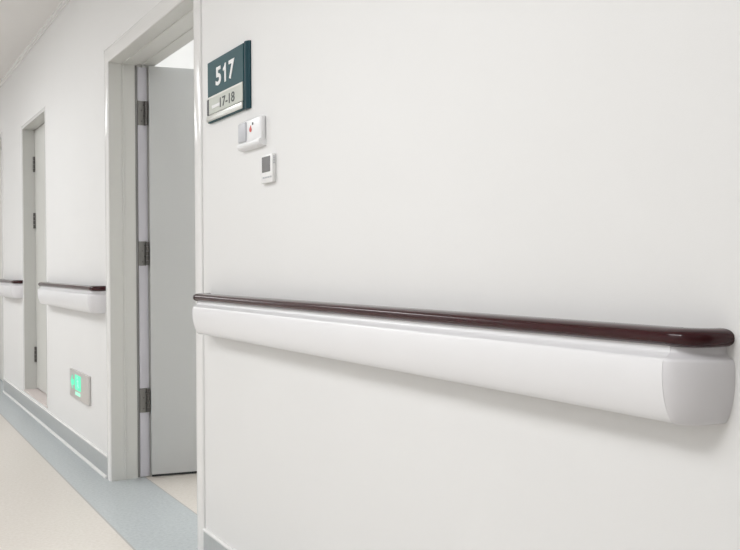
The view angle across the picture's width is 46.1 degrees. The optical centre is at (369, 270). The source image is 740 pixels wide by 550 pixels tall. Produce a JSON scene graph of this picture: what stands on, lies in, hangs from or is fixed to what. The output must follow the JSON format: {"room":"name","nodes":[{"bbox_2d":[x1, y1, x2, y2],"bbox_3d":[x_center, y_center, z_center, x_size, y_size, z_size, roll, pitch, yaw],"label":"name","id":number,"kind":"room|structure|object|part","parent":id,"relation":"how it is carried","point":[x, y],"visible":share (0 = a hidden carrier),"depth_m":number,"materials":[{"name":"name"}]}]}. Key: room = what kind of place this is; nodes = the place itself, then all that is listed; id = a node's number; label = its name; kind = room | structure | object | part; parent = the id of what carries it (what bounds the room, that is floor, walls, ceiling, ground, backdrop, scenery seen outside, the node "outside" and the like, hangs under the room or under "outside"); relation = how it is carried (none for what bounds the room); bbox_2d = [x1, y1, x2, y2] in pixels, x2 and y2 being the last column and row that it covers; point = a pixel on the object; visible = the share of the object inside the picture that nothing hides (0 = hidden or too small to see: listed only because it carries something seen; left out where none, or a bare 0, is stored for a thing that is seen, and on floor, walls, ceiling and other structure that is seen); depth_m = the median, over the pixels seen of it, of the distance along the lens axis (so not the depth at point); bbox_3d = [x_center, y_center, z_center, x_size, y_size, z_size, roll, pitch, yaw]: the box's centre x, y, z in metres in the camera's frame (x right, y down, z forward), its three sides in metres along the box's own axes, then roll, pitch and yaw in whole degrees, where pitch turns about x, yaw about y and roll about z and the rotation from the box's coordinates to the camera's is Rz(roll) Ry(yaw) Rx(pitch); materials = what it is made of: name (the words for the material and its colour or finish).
{"room":"hospital interior","nodes":[
{"label":"hospital interior","id":0,"kind":"room"},
{"bbox_2d":[0,0,62,80],"bbox_3d":[-2.128,-1.662,2.805,3.200,0.100,19.200,-1,0,-31],"label":"ceiling","id":1,"kind":"structure","parent":0,"point":[20,20],"depth_m":5.75,"materials":[{"name":"paint"}]},
{"bbox_2d":[0,379,196,549],"bbox_3d":[-0.259,1.115,3.913,7.500,0.100,19.200,-1,0,-31],"label":"floor","id":2,"kind":"structure","parent":0,"point":[51,498],"depth_m":4.02,"materials":[{"name":"plastic"}]},
{"bbox_2d":[155,40,193,68],"bbox_3d":[0.118,-0.300,6.338,3.964,2.695,0.100,-1,0,-31],"label":"wall","id":3,"kind":"structure","parent":0,"point":[183,57],"depth_m":5.51,"materials":[{"name":"paint"}]},
{"bbox_2d":[0,0,739,549],"bbox_3d":[-0.726,-0.279,3.635,0.236,2.695,19.000,-1,0,-31],"label":"wall","id":4,"kind":"structure","parent":0,"point":[561,159],"depth_m":1.92,"materials":[{"name":"paint"}]},
{"bbox_2d":[0,148,2,380],"bbox_3d":[-3.412,-0.055,8.112,0.092,2.214,0.966,-1,0,-31],"label":"door","id":5,"kind":"structure","parent":4,"relation":"in","point":[1,298],"depth_m":8.30,"materials":[{"name":"grey laminate"}]},
{"bbox_2d":[0,132,4,390],"bbox_3d":[-3.410,-0.077,8.109,0.167,2.275,1.065,-1,0,-31],"label":"door frame","id":6,"kind":"structure","parent":4,"relation":"attached to","point":[1,144],"depth_m":7.62,"materials":[{"name":"metal"}]},
{"bbox_2d":[0,279,22,298],"bbox_3d":[-2.974,0.145,7.142,0.081,0.146,0.995,-1,0,-31],"label":"handrail","id":7,"kind":"object","parent":4,"relation":"attached to","point":[8,288],"visible":1,"depth_m":6.75,"materials":[{"name":"white plastic"}]},
{"bbox_3d":[-2.978,0.087,7.140,0.060,0.029,0.863,-1,0,-31],"label":"grip rail","id":8,"kind":"part","parent":7,"relation":"part of","materials":[{"name":"brown wood"}]},
{"bbox_2d":[21,107,47,405],"bbox_3d":[-2.366,-0.098,6.342,0.163,2.029,0.982,-1,0,-31],"label":"door frame","id":9,"kind":"structure","parent":4,"relation":"attached to","point":[28,129],"depth_m":6.72,"materials":[{"name":"metal"}]},
{"bbox_2d":[0,0,69,87],"bbox_3d":[-0.846,-1.615,3.561,0.024,0.020,19.000,-1,0,-31],"label":"trim","id":10,"kind":"structure","parent":4,"relation":"attached to","point":[63,3],"depth_m":6.08,"materials":[{"name":"white paint"}]},
{"bbox_2d":[24,388,47,407],"bbox_3d":[-2.360,0.924,6.348,0.164,0.014,0.966,-1,0,-31],"label":"door sill","id":11,"kind":"structure","parent":4,"relation":"attached to","point":[40,396],"depth_m":6.39,"materials":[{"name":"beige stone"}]},
{"bbox_2d":[33,123,46,393],"bbox_3d":[-2.345,-0.084,6.357,0.062,1.999,0.934,-1,0,-31],"label":"door","id":12,"kind":"structure","parent":4,"relation":"in","point":[40,356],"depth_m":6.56,"materials":[{"name":"grey laminate"}]},
{"bbox_2d":[3,378,106,478],"bbox_3d":[-2.279,1.006,6.040,0.018,0.118,3.649,-1,0,-31],"label":"baseboard","id":13,"kind":"structure","parent":4,"relation":"attached to","point":[88,452],"depth_m":5.44,"materials":[{"name":"grey plastic"}]},
{"bbox_2d":[37,282,105,313],"bbox_3d":[-1.792,0.150,5.138,0.081,0.146,1.568,-1,0,-31],"label":"handrail","id":14,"kind":"object","parent":4,"relation":"attached to","point":[85,298],"visible":0.99,"depth_m":4.80,"materials":[{"name":"white plastic"}]},
{"bbox_3d":[-1.796,0.092,5.136,0.060,0.029,1.436,-1,0,-31],"label":"grip rail","id":15,"kind":"part","parent":14,"relation":"part of","materials":[{"name":"brown wood"}]},
{"bbox_2d":[70,368,90,405],"bbox_3d":[-1.668,0.664,4.998,0.017,0.162,0.487,-1,0,-31],"label":"exit light","id":16,"kind":"object","parent":4,"relation":"attached to","point":[80,383],"visible":1,"depth_m":4.95,"materials":[{"name":"silver metal"}]},
{"bbox_2d":[104,0,204,549],"bbox_3d":[-0.887,-0.029,3.901,0.247,2.195,1.445,-1,0,-31],"label":"door frame","id":17,"kind":"structure","parent":4,"relation":"attached to","point":[170,25],"depth_m":4.42,"materials":[{"name":"metal"}]},
{"bbox_2d":[137,66,196,475],"bbox_3d":[-0.549,0.001,4.665,1.337,2.114,0.101,0,0,-19],"label":"door","id":18,"kind":"structure","parent":4,"relation":"in","point":[169,107],"depth_m":4.51,"materials":[{"name":"laminate"}]},
{"bbox_2d":[203,527,234,549],"bbox_3d":[1.690,1.020,-0.692,0.018,0.118,9.087,-1,0,-31],"label":"baseboard","id":19,"kind":"structure","parent":4,"relation":"attached to","point":[211,541],"depth_m":3.13,"materials":[{"name":"grey plastic"}]},
{"bbox_2d":[207,40,251,123],"bbox_3d":[-0.487,-0.636,2.974,0.017,0.218,0.376,-1,0,-31],"label":"room sign","id":20,"kind":"object","parent":4,"relation":"attached to","point":[229,75],"visible":1,"depth_m":2.94,"materials":[{"name":"teal plastic"}]},
{"bbox_3d":[-0.501,-0.543,2.989,0.006,0.023,0.335,-1,0,-31],"label":"trim","id":21,"kind":"part","parent":20,"relation":"part of","materials":[{"name":"silver metal"}]},
{"bbox_2d":[237,115,265,151],"bbox_3d":[-0.382,-0.438,2.789,0.026,0.094,0.185,-1,0,-31],"label":"box","id":22,"kind":"object","parent":4,"relation":"attached to","point":[251,132],"visible":1,"depth_m":2.76,"materials":[{"name":"white plastic"}]},
{"bbox_2d":[261,153,275,183],"bbox_3d":[-0.315,-0.315,2.689,0.015,0.087,0.089,-1,0,-31],"label":"thermostat","id":23,"kind":"object","parent":4,"relation":"attached to","point":[268,162],"visible":1,"depth_m":2.67,"materials":[{"name":"white plastic"}]},
{"bbox_2d":[192,293,734,425],"bbox_3d":[-0.065,0.156,2.208,0.081,0.146,2.221,-1,0,-31],"label":"handrail","id":24,"kind":"object","parent":4,"relation":"attached to","point":[675,375],"visible":1,"depth_m":1.58,"materials":[{"name":"white plastic"}]},
{"bbox_3d":[-0.068,0.098,2.206,0.060,0.029,2.089,-1,0,-31],"label":"grip rail","id":25,"kind":"part","parent":24,"relation":"part of","materials":[{"name":"brown wood"}]}
]}

